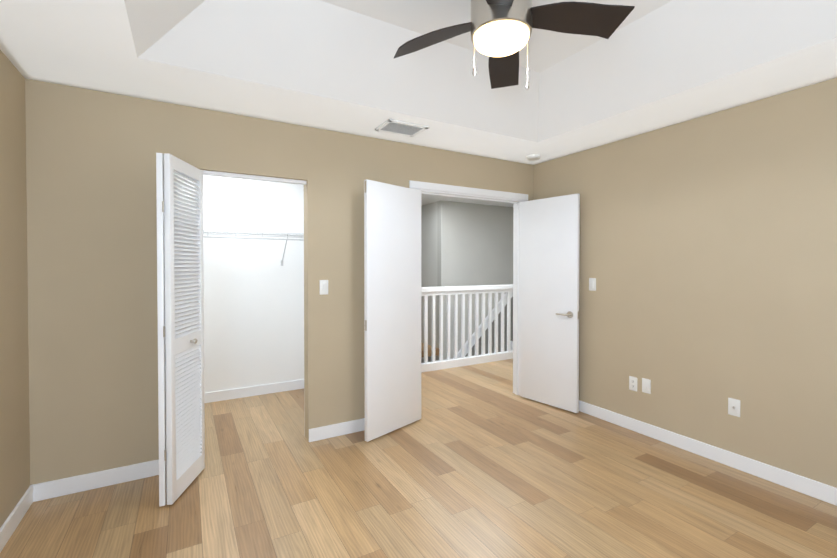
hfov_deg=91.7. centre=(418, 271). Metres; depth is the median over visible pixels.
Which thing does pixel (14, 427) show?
wall
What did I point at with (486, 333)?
stair handrail
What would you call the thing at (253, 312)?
wall
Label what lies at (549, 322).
door leaf
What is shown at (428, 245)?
wall
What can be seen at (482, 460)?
floor
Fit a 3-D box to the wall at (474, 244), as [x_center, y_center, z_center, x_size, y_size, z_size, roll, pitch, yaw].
[1.295,1.352,7.293,2.190,5.040,0.120,0,1,-30]
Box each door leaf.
[364,179,420,441]
[520,194,579,412]
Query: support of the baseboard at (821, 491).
attached to the wall at (708, 254)
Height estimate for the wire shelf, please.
0.335 m
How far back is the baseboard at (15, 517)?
2.13 m
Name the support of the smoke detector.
attached to the ceiling at (645, 67)
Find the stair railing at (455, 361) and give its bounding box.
[421,284,512,371]
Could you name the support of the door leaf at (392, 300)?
in the wall at (92, 266)
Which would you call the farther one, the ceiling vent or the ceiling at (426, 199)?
the ceiling at (426, 199)
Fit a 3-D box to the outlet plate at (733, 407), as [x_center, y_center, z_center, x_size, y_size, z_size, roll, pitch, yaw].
[2.136,0.923,2.752,0.016,0.115,0.070,0,1,-30]
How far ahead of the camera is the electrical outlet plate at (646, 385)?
3.27 m
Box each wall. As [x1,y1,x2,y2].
[0,50,29,527]
[25,79,533,484]
[178,175,304,435]
[421,202,436,362]
[437,200,512,360]
[533,78,836,487]
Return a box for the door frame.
[409,180,527,394]
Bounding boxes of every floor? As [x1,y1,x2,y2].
[0,359,836,557]
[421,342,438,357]
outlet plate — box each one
[629,376,636,391]
[642,378,650,393]
[728,397,739,416]
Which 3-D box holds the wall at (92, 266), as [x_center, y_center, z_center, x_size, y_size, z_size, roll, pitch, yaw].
[-0.542,-0.076,3.390,4.010,2.800,0.120,0,1,-30]
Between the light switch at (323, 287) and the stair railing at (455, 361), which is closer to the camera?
the light switch at (323, 287)
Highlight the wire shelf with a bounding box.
[203,230,303,265]
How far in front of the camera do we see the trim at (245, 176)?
2.97 m
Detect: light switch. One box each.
[320,280,327,294]
[589,278,595,290]
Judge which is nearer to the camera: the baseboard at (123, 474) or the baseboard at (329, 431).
the baseboard at (123, 474)
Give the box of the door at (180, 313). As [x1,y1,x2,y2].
[156,153,204,506]
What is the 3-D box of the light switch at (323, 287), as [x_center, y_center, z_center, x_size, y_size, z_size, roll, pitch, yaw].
[-0.743,0.127,3.200,0.070,0.115,0.014,0,1,-30]
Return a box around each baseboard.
[0,484,35,552]
[36,459,158,500]
[204,379,303,402]
[309,418,364,441]
[579,400,836,505]
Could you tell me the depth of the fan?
1.91 m
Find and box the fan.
[394,0,634,89]
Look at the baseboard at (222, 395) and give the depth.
4.26 m
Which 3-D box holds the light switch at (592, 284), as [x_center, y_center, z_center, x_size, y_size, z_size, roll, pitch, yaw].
[1.583,0.120,3.704,0.014,0.115,0.070,0,1,-30]
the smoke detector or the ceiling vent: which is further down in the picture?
the smoke detector
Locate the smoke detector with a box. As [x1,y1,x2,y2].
[526,154,539,160]
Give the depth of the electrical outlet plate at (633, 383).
3.37 m
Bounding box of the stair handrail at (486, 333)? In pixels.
[458,292,512,357]
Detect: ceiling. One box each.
[0,0,836,164]
[421,194,512,206]
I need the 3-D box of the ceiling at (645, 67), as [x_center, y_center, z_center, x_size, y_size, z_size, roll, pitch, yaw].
[0.410,-1.324,1.717,4.010,0.460,3.700,0,1,-30]
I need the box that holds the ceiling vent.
[375,119,428,136]
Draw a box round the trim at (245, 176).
[202,170,306,184]
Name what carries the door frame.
attached to the wall at (92, 266)
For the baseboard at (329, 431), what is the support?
attached to the wall at (92, 266)

